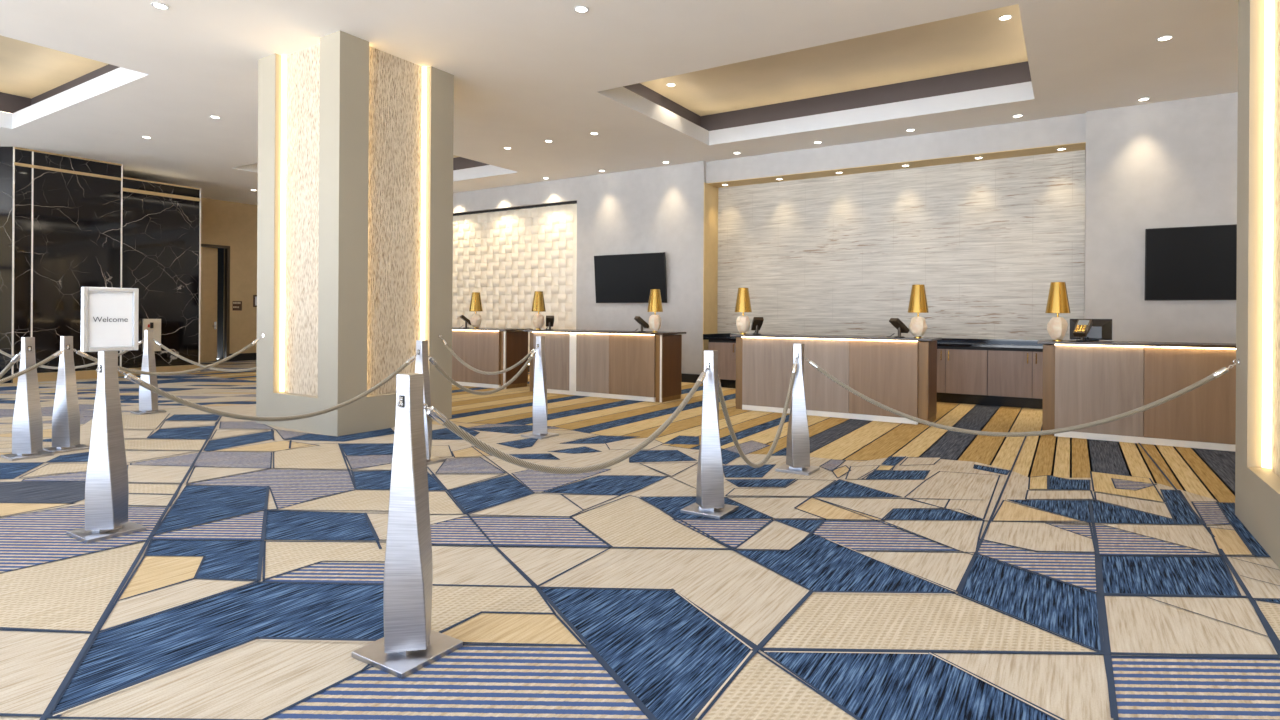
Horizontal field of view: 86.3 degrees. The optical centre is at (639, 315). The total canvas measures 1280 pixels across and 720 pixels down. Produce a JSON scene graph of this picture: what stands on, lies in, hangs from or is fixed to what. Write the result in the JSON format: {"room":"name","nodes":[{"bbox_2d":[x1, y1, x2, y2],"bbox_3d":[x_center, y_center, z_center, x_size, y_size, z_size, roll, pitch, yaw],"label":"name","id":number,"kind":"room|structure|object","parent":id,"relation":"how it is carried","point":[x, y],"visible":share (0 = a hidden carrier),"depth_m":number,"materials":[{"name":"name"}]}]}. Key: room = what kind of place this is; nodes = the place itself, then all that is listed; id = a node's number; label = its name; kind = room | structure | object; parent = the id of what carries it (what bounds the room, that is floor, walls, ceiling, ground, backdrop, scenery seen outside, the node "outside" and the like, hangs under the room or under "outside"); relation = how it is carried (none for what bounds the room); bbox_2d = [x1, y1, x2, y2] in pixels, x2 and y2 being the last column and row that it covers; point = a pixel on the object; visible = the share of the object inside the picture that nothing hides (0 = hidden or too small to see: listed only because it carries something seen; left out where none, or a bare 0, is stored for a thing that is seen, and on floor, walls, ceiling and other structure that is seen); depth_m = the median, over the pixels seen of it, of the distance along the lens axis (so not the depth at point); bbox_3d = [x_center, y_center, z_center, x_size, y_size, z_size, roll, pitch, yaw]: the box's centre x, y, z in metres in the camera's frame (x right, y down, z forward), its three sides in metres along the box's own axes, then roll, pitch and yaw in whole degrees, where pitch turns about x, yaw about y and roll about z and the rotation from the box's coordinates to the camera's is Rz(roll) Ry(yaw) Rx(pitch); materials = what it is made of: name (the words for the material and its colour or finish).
{"room":"hotel lobby","nodes":[
{"label":"hotel lobby","id":0,"kind":"room"},
{"bbox_2d":[0,147,199,382],"bbox_3d":[-11.985,-0.921,13.709,2.480,4.286,4.712,0,0,32],"label":"wall","id":1,"kind":"structure","parent":0,"point":[77,218],"depth_m":13.28,"materials":[{"name":"black stone"}]},
{"bbox_2d":[12,147,200,382],"bbox_3d":[-10.504,-0.910,13.703,0.030,4.283,3.140,0,0,32],"label":"trim","id":2,"kind":"structure","parent":1,"relation":"attached to","point":[87,374],"depth_m":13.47,"materials":[{"name":"beige metal"}]},
{"bbox_2d":[142,319,160,350],"bbox_3d":[-10.157,0.407,14.224,0.075,0.675,0.320,0,0,32],"label":"wall box","id":3,"kind":"object","parent":1,"relation":"attached to","point":[148,324],"visible":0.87,"depth_m":14.24,"materials":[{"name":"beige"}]},
{"bbox_2d":[208,247,223,358],"bbox_3d":[-12.091,-0.921,18.296,1.400,4.286,2.110,0,0,32],"label":"wall","id":4,"kind":"structure","parent":0,"point":[220,278],"depth_m":19.25,"materials":[{"name":"paint"}]},
{"bbox_2d":[201,198,257,358],"bbox_3d":[-12.013,-0.921,16.922,0.200,4.286,7.770,0,0,32],"label":"wall","id":5,"kind":"structure","parent":0,"point":[225,223],"depth_m":18.51,"materials":[{"name":"beige paint"}]},
{"bbox_2d":[200,244,229,361],"bbox_3d":[-11.396,-0.319,17.884,0.218,3.090,1.160,0,0,32],"label":"door","id":6,"kind":"structure","parent":5,"relation":"in","point":[209,256],"depth_m":18.07,"materials":[{"name":"brown wood"}]},
{"bbox_2d":[233,301,241,310],"bbox_3d":[-10.899,-0.263,18.492,0.014,0.255,0.240,0,0,32],"label":"wall sign","id":7,"kind":"object","parent":5,"relation":"attached to","point":[237,305],"visible":1,"depth_m":18.49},
{"bbox_2d":[229,353,256,360],"bbox_3d":[-10.432,1.132,19.239,0.020,0.200,2.150,0,0,32],"label":"baseboard","id":8,"kind":"structure","parent":5,"relation":"attached to","point":[242,356],"depth_m":18.65,"materials":[{"name":"black wood"}]},
{"bbox_2d":[253,295,256,306],"bbox_3d":[-10.581,-0.401,18.987,0.022,0.335,0.325,0,0,32],"label":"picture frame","id":9,"kind":"object","parent":5,"relation":"attached to","point":[254,296],"visible":0.36,"depth_m":18.88,"materials":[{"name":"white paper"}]},
{"bbox_2d":[256,31,453,436],"bbox_3d":[-3.421,-0.865,8.287,1.572,4.286,1.570,0,0,32],"label":"column","id":10,"kind":"structure","parent":0,"point":[355,207],"depth_m":7.80,"materials":[{"name":"paint"}]},
{"bbox_3d":[-2.437,0.251,8.354,0.034,0.039,0.039,0,0,32],"label":"wall hook","id":11,"kind":"object","parent":10,"relation":"attached to","visible":0},
{"bbox_2d":[440,337,535,374],"bbox_3d":[-1.773,0.472,7.850,1.670,0.412,0.039,0,0,37],"label":"rope","id":12,"kind":"object","parent":11,"relation":"hanging from","point":[443,340],"visible":0.9,"depth_m":7.83,"materials":[{"name":"grey fabric"}]},
{"bbox_3d":[-4.395,0.233,7.949,0.040,0.040,0.034,0,0,32],"label":"wall hook","id":13,"kind":"object","parent":10,"relation":"attached to","visible":0},
{"bbox_2d":[71,337,261,375],"bbox_3d":[-4.876,0.433,7.190,0.039,0.385,1.796,0,0,32],"label":"rope","id":14,"kind":"object","parent":13,"relation":"hanging from","point":[78,352],"visible":0.94,"depth_m":7.16,"materials":[{"name":"grey fabric"}]},
{"bbox_2d":[0,0,1237,204],"bbox_3d":[-3.299,-3.329,5.322,29.300,0.644,19.450,0,0,32],"label":"ceiling","id":15,"kind":"structure","parent":0,"point":[88,79],"depth_m":8.92,"materials":[{"name":"paint"}]},
{"bbox_2d":[151,2,168,9],"bbox_3d":[-4.671,-3.012,6.655,0.146,0.006,0.146,0,0,32],"label":"recessed light","id":16,"kind":"object","parent":15,"relation":"in","point":[156,5],"visible":1,"depth_m":6.66,"materials":[{"name":"paint"}]},
{"bbox_2d":[574,6,588,12],"bbox_3d":[-0.571,-2.986,6.666,0.146,0.006,0.146,0,0,32],"label":"recessed light","id":17,"kind":"object","parent":15,"relation":"in","point":[580,9],"visible":1,"depth_m":6.67,"materials":[{"name":"paint"}]},
{"bbox_2d":[666,83,675,86],"bbox_3d":[0.488,-3.623,10.731,0.156,0.006,0.156,0,0,32],"label":"recessed light","id":18,"kind":"object","parent":15,"relation":"in","point":[668,84],"visible":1,"depth_m":10.72,"materials":[{"name":"paint"}]},
{"bbox_2d":[998,15,1011,20],"bbox_3d":[4.410,-3.597,8.253,0.156,0.006,0.156,0,0,32],"label":"recessed light","id":19,"kind":"object","parent":15,"relation":"in","point":[1004,17],"visible":1,"depth_m":8.25,"materials":[{"name":"paint"}]},
{"bbox_2d":[1137,98,1149,100],"bbox_3d":[6.847,-2.938,9.289,0.146,0.006,0.146,0,0,32],"label":"recessed light","id":20,"kind":"object","parent":15,"relation":"in","point":[1140,99],"visible":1,"depth_m":9.29,"materials":[{"name":"paint"}]},
{"bbox_2d":[1156,35,1172,40],"bbox_3d":[5.579,-2.946,7.263,0.146,0.006,0.146,0,0,32],"label":"recessed light","id":21,"kind":"object","parent":15,"relation":"in","point":[1168,37],"visible":1,"depth_m":7.26,"materials":[{"name":"paint"}]},
{"bbox_2d":[0,359,1279,719],"bbox_3d":[-3.329,1.275,5.322,29.300,0.007,19.450,0,0,32],"label":"floor","id":22,"kind":"structure","parent":0,"point":[921,572],"depth_m":3.40,"materials":[{"name":"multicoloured carpet"}]},
{"bbox_2d":[1,337,53,460],"bbox_3d":[-5.490,0.729,6.128,0.290,1.070,0.290,0,0,32],"label":"stanchion","id":23,"kind":"object","parent":22,"relation":"on","point":[27,425],"visible":0.98,"depth_m":6.08,"materials":[{"name":"metal"}]},
{"bbox_2d":[0,351,20,377],"bbox_3d":[-6.474,0.621,6.093,1.872,0.641,0.039,0,0,-3],"label":"rope","id":24,"kind":"object","parent":23,"relation":"hanging from","point":[16,358],"visible":1,"depth_m":6.12,"materials":[{"name":"grey fabric"}]},
{"bbox_2d":[43,336,89,453],"bbox_3d":[-5.409,0.730,6.443,0.290,1.070,0.290,0,0,32],"label":"stanchion","id":25,"kind":"object","parent":22,"relation":"on","point":[66,413],"visible":0.9,"depth_m":6.39,"materials":[{"name":"metal"}]},
{"bbox_2d":[0,348,66,383],"bbox_3d":[-5.520,0.487,5.240,0.039,0.362,2.342,0,0,7],"label":"rope","id":26,"kind":"object","parent":25,"relation":"hanging from","point":[59,352],"visible":1,"depth_m":6.09,"materials":[{"name":"grey fabric"}]},
{"bbox_2d":[67,351,145,543],"bbox_3d":[-3.139,0.745,4.027,0.290,1.070,0.290,0,0,32],"label":"stanchion","id":27,"kind":"object","parent":22,"relation":"on","point":[106,484],"visible":0.98,"depth_m":3.98,"materials":[{"name":"metal"}]},
{"bbox_2d":[81,287,138,351],"bbox_3d":[-3.125,0.022,4.033,0.036,0.375,0.276,0,0,32],"label":"sign frame","id":28,"kind":"object","parent":27,"relation":"on","point":[109,315],"visible":1,"depth_m":4.02,"materials":[{"name":"metal"}]},
{"bbox_2d":[118,353,417,420],"bbox_3d":[-2.526,0.545,5.013,0.039,0.439,2.226,0,0,32],"label":"rope","id":29,"kind":"object","parent":27,"relation":"hanging from","point":[128,376],"visible":1,"depth_m":4.73,"materials":[{"name":"grey fabric"}]},
{"bbox_2d":[130,330,165,414],"bbox_3d":[-6.355,0.724,8.839,0.290,1.070,0.290,0,0,32],"label":"stanchion","id":30,"kind":"object","parent":22,"relation":"on","point":[148,400],"visible":0.92,"depth_m":8.79,"materials":[{"name":"metal"}]},
{"bbox_2d":[0,339,143,368],"bbox_3d":[-7.560,0.497,8.928,2.318,0.414,0.039,0,0,4],"label":"rope","id":31,"kind":"object","parent":30,"relation":"hanging from","point":[140,341],"visible":0.6,"depth_m":8.90,"materials":[{"name":"grey fabric"}]},
{"bbox_2d":[152,339,255,371],"bbox_3d":[-5.199,0.494,8.784,2.210,0.461,0.039,0,0,2],"label":"rope","id":32,"kind":"object","parent":30,"relation":"hanging from","point":[156,342],"visible":0.56,"depth_m":8.79,"materials":[{"name":"grey fabric"}]},
{"bbox_2d":[352,373,462,678],"bbox_3d":[-0.888,0.759,2.628,0.290,1.070,0.290,0,0,32],"label":"stanchion","id":33,"kind":"object","parent":22,"relation":"on","point":[409,644],"visible":1,"depth_m":2.57,"materials":[{"name":"metal"}]},
{"bbox_2d":[424,368,707,473],"bbox_3d":[-0.208,0.576,3.589,0.040,0.469,2.259,0,0,35],"label":"rope","id":34,"kind":"object","parent":33,"relation":"hanging from","point":[435,414],"visible":0.94,"depth_m":3.27,"materials":[{"name":"grey fabric"}]},
{"bbox_2d":[415,340,444,464],"bbox_3d":[-1.916,0.753,5.998,0.290,1.070,0.290,0,0,32],"label":"stanchion","id":35,"kind":"object","parent":22,"relation":"on","point":[421,366],"visible":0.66,"depth_m":5.97,"materials":[{"name":"metal"}]},
{"bbox_2d":[428,347,537,394],"bbox_3d":[-1.491,0.552,6.660,0.040,0.439,1.476,0,0,33],"label":"rope","id":36,"kind":"object","parent":35,"relation":"hanging from","point":[532,355],"visible":1,"depth_m":6.57,"materials":[{"name":"grey fabric"}]},
{"bbox_2d":[452,327,532,388],"bbox_3d":[-3.309,0.756,12.873,2.720,1.045,0.745,0,0,32],"label":"reception desk","id":37,"kind":"object","parent":22,"relation":"on","point":[483,349],"depth_m":12.20,"materials":[{"name":"brown wood"}]},
{"bbox_2d":[459,315,470,327],"bbox_3d":[-3.235,0.112,12.691,0.234,0.244,0.164,0,0,-27],"label":"terminal","id":38,"kind":"object","parent":37,"relation":"on","point":[463,317],"visible":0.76,"depth_m":12.64,"materials":[{"name":"black plastic"}]},
{"bbox_2d":[469,292,482,327],"bbox_3d":[-2.990,-0.092,12.453,0.242,0.655,0.242,0,0,32],"label":"table lamp","id":39,"kind":"object","parent":37,"relation":"on","point":[475,305],"visible":1,"depth_m":12.38,"materials":[{"name":"gold metal"}]},
{"bbox_2d":[452,327,532,330],"bbox_3d":[-3.306,0.247,12.873,2.720,0.028,0.745,0,0,32],"label":"countertop","id":40,"kind":"structure","parent":37,"relation":"on","point":[453,328],"depth_m":12.31,"materials":[{"name":"stone"}]},
{"bbox_2d":[521,336,558,438],"bbox_3d":[-1.069,0.758,7.320,0.290,1.070,0.290,0,0,32],"label":"stanchion","id":41,"kind":"object","parent":22,"relation":"on","point":[539,431],"visible":0.98,"depth_m":7.26,"materials":[{"name":"metal"}]},
{"bbox_2d":[524,329,685,401],"bbox_3d":[-0.621,0.773,11.175,2.720,1.045,0.745,0,0,32],"label":"reception desk","id":42,"kind":"object","parent":22,"relation":"on","point":[627,365],"depth_m":10.69,"materials":[{"name":"brown wood"}]},
{"bbox_2d":[532,291,545,329],"bbox_3d":[-1.730,-0.084,11.657,0.242,0.655,0.242,0,0,32],"label":"table lamp","id":43,"kind":"object","parent":42,"relation":"on","point":[538,305],"visible":1,"depth_m":11.58,"materials":[{"name":"gold metal"}]},
{"bbox_2d":[544,316,553,329],"bbox_3d":[-1.544,0.123,11.607,0.164,0.244,0.234,0,0,-10],"label":"terminal","id":44,"kind":"object","parent":42,"relation":"on","point":[549,319],"visible":1,"depth_m":11.57,"materials":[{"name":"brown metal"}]},
{"bbox_2d":[524,329,685,334],"bbox_3d":[-0.618,0.265,11.175,2.720,0.028,0.745,0,0,32],"label":"countertop","id":45,"kind":"structure","parent":42,"relation":"on","point":[542,330],"depth_m":10.83,"materials":[{"name":"stone"}]},
{"bbox_2d":[632,316,648,331],"bbox_3d":[0.020,0.133,10.634,0.234,0.244,0.164,0,0,-27],"label":"terminal","id":46,"kind":"object","parent":42,"relation":"on","point":[638,319],"visible":0.95,"depth_m":10.59,"materials":[{"name":"black plastic"}]},
{"bbox_2d":[647,289,662,331],"bbox_3d":[0.231,-0.071,10.418,0.242,0.655,0.242,0,0,32],"label":"table lamp","id":47,"kind":"object","parent":42,"relation":"on","point":[655,303],"visible":1,"depth_m":10.34,"materials":[{"name":"gold metal"}]},
{"bbox_2d":[680,350,738,519],"bbox_3d":[0.469,0.768,4.550,0.290,1.070,0.290,0,0,32],"label":"stanchion","id":48,"kind":"object","parent":22,"relation":"on","point":[709,503],"visible":0.99,"depth_m":4.49,"materials":[{"name":"metal"}]},
{"bbox_2d":[718,358,797,467],"bbox_3d":[0.904,0.748,5.163,0.041,0.799,1.408,0,0,36],"label":"rope","id":49,"kind":"object","parent":48,"relation":"hanging from","point":[794,368],"visible":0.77,"depth_m":5.17,"materials":[{"name":"grey fabric"}]},
{"bbox_2d":[708,340,735,387],"bbox_3d":[1.879,0.881,12.450,1.146,0.863,0.637,0,0,32],"label":"base cabinet","id":50,"kind":"object","parent":22,"relation":"on","point":[726,349],"visible":0.3,"depth_m":12.33,"materials":[{"name":"brown wood"}]},
{"bbox_2d":[703,333,1042,348],"bbox_3d":[3.946,0.411,11.457,5.875,0.100,1.149,0,0,32],"label":"countertop","id":51,"kind":"structure","parent":50,"relation":"on","point":[958,342],"depth_m":10.80,"materials":[{"name":"black stone"}]},
{"bbox_2d":[775,344,819,475],"bbox_3d":[1.338,0.774,5.776,0.290,1.070,0.290,0,0,32],"label":"stanchion","id":52,"kind":"object","parent":22,"relation":"on","point":[798,444],"visible":0.93,"depth_m":5.71,"materials":[{"name":"metal"}]},
{"bbox_2d":[730,333,941,424],"bbox_3d":[2.564,0.794,9.162,2.625,1.045,0.745,0,0,32],"label":"reception desk","id":53,"kind":"object","parent":22,"relation":"on","point":[900,374],"depth_m":8.75,"materials":[{"name":"brown wood"}]},
{"bbox_2d":[735,288,751,333],"bbox_3d":[1.457,-0.063,9.643,0.242,0.655,0.242,0,0,32],"label":"table lamp","id":54,"kind":"object","parent":53,"relation":"on","point":[743,304],"visible":0.99,"depth_m":9.57,"materials":[{"name":"gold metal"}]},
{"bbox_2d":[751,317,763,334],"bbox_3d":[1.634,0.143,9.599,0.164,0.244,0.234,0,0,-4],"label":"terminal","id":55,"kind":"object","parent":53,"relation":"on","point":[757,322],"visible":1,"depth_m":9.56,"materials":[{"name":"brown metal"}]},
{"bbox_2d":[730,333,941,340],"bbox_3d":[2.567,0.286,9.162,2.625,0.028,0.745,0,0,32],"label":"countertop","id":56,"kind":"structure","parent":53,"relation":"on","point":[750,334],"depth_m":8.87,"materials":[{"name":"stone"}]},
{"bbox_2d":[887,318,908,337],"bbox_3d":[3.250,0.154,8.595,0.234,0.244,0.164,0,0,-21],"label":"terminal","id":57,"kind":"object","parent":53,"relation":"on","point":[897,323],"visible":1,"depth_m":8.55,"materials":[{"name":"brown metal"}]},
{"bbox_2d":[908,285,928,337],"bbox_3d":[3.421,-0.050,8.402,0.242,0.655,0.242,0,0,32],"label":"table lamp","id":58,"kind":"object","parent":53,"relation":"on","point":[918,304],"visible":0.98,"depth_m":8.33,"materials":[{"name":"gold metal"}]},
{"bbox_2d":[937,346,987,404],"bbox_3d":[4.785,0.900,10.614,1.146,0.863,0.637,0,0,32],"label":"base cabinet","id":59,"kind":"object","parent":22,"relation":"on","point":[962,372],"visible":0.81,"depth_m":10.26,"materials":[{"name":"brown wood"}]},
{"bbox_2d":[987,347,1042,408],"bbox_3d":[5.754,0.906,10.002,1.146,0.863,0.637,0,0,32],"label":"base cabinet","id":60,"kind":"object","parent":22,"relation":"on","point":[1015,375],"visible":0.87,"depth_m":9.89,"materials":[{"name":"brown wood"}]},
{"bbox_2d":[1037,339,1235,451],"bbox_3d":[5.723,0.815,7.165,2.670,1.045,0.745,0,0,32],"label":"reception desk","id":61,"kind":"object","parent":22,"relation":"on","point":[1091,381],"depth_m":7.10,"materials":[{"name":"brown wood"}]},
{"bbox_2d":[1045,282,1070,340],"bbox_3d":[4.659,-0.042,7.620,0.242,0.655,0.242,0,0,32],"label":"table lamp","id":62,"kind":"object","parent":61,"relation":"on","point":[1057,302],"visible":0.96,"depth_m":7.55,"materials":[{"name":"gold metal"}]},
{"bbox_2d":[1073,319,1095,341],"bbox_3d":[4.904,0.165,7.550,0.234,0.244,0.164,0,0,-41],"label":"terminal","id":63,"kind":"object","parent":61,"relation":"on","point":[1082,326],"visible":0.99,"depth_m":7.53,"materials":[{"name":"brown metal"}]},
{"bbox_2d":[1070,319,1111,340],"bbox_3d":[5.143,0.163,7.798,0.405,0.250,0.160,0,0,32],"label":"monitor","id":64,"kind":"object","parent":61,"relation":"on","point":[1101,329],"visible":0.76,"depth_m":7.71,"materials":[{"name":"plastic"}]},
{"bbox_2d":[1037,339,1235,347],"bbox_3d":[5.727,0.306,7.165,2.670,0.028,0.745,0,0,32],"label":"countertop","id":65,"kind":"structure","parent":61,"relation":"on","point":[1042,341],"depth_m":7.17,"materials":[{"name":"stone"}]},
{"bbox_2d":[453,92,1237,382],"bbox_3d":[2.840,-0.825,12.605,29.525,4.286,0.800,0,0,32],"label":"wall","id":66,"kind":"structure","parent":0,"point":[1166,164],"depth_m":10.51,"materials":[{"name":"paint"}]},
{"bbox_2d":[452,203,576,364],"bbox_3d":[-4.355,-0.601,16.825,7.205,3.745,0.029,0,0,32],"label":"wall tile","id":67,"kind":"structure","parent":66,"relation":"attached to","point":[508,256],"depth_m":15.88,"materials":[{"name":"beige ceramic"}]},
{"bbox_2d":[453,201,576,215],"bbox_3d":[-4.338,-2.497,16.828,7.200,0.048,0.140,0,0,32],"label":"trim","id":68,"kind":"structure","parent":66,"relation":"attached to","point":[568,202],"depth_m":15.79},
{"bbox_2d":[528,365,699,382],"bbox_3d":[2.440,1.231,12.364,21.070,0.170,0.020,0,0,32],"label":"baseboard","id":69,"kind":"structure","parent":66,"relation":"attached to","point":[689,378],"depth_m":13.29,"materials":[{"name":"black wood"}]},
{"bbox_2d":[594,252,666,302],"bbox_3d":[-0.205,-0.755,13.970,1.720,0.994,0.165,0,0,32],"label":"television","id":70,"kind":"object","parent":66,"relation":"attached to","point":[622,278],"visible":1,"depth_m":13.93,"materials":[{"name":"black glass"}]},
{"bbox_2d":[937,338,1038,342],"bbox_3d":[4.239,0.398,11.934,5.860,0.050,0.029,0,0,32],"label":"backsplash","id":71,"kind":"structure","parent":66,"relation":"attached to","point":[943,339],"depth_m":11.03,"materials":[{"name":"black stone"}]},
{"bbox_2d":[1144,224,1236,300],"bbox_3d":[7.699,-0.694,8.976,1.720,0.984,0.164,0,0,32],"label":"television","id":72,"kind":"object","parent":66,"relation":"attached to","point":[1195,262],"visible":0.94,"depth_m":9.13,"materials":[{"name":"black glass"}]},
{"bbox_2d":[717,150,1084,339],"bbox_3d":[4.230,-0.608,12.140,6.145,3.870,0.300,0,0,32],"label":"wall","id":73,"kind":"structure","parent":0,"point":[987,241],"depth_m":11.71,"materials":[{"name":"beige stone"}]},
{"bbox_2d":[1235,0,1279,567],"bbox_3d":[4.218,-0.816,3.460,1.575,4.286,1.570,0,0,32],"label":"column","id":74,"kind":"structure","parent":0,"point":[1257,442],"depth_m":4.22,"materials":[{"name":"paint"}]},
{"bbox_3d":[3.886,0.300,4.454,0.034,0.039,0.039,0,0,32],"label":"wall hook","id":75,"kind":"object","parent":74,"relation":"attached to","visible":0},
{"bbox_2d":[804,357,1235,436],"bbox_3d":[2.632,0.603,5.102,2.821,0.597,0.039,0,0,27],"label":"rope","id":76,"kind":"object","parent":75,"relation":"hanging from","point":[1224,370],"visible":1,"depth_m":4.96,"materials":[{"name":"grey fabric"}]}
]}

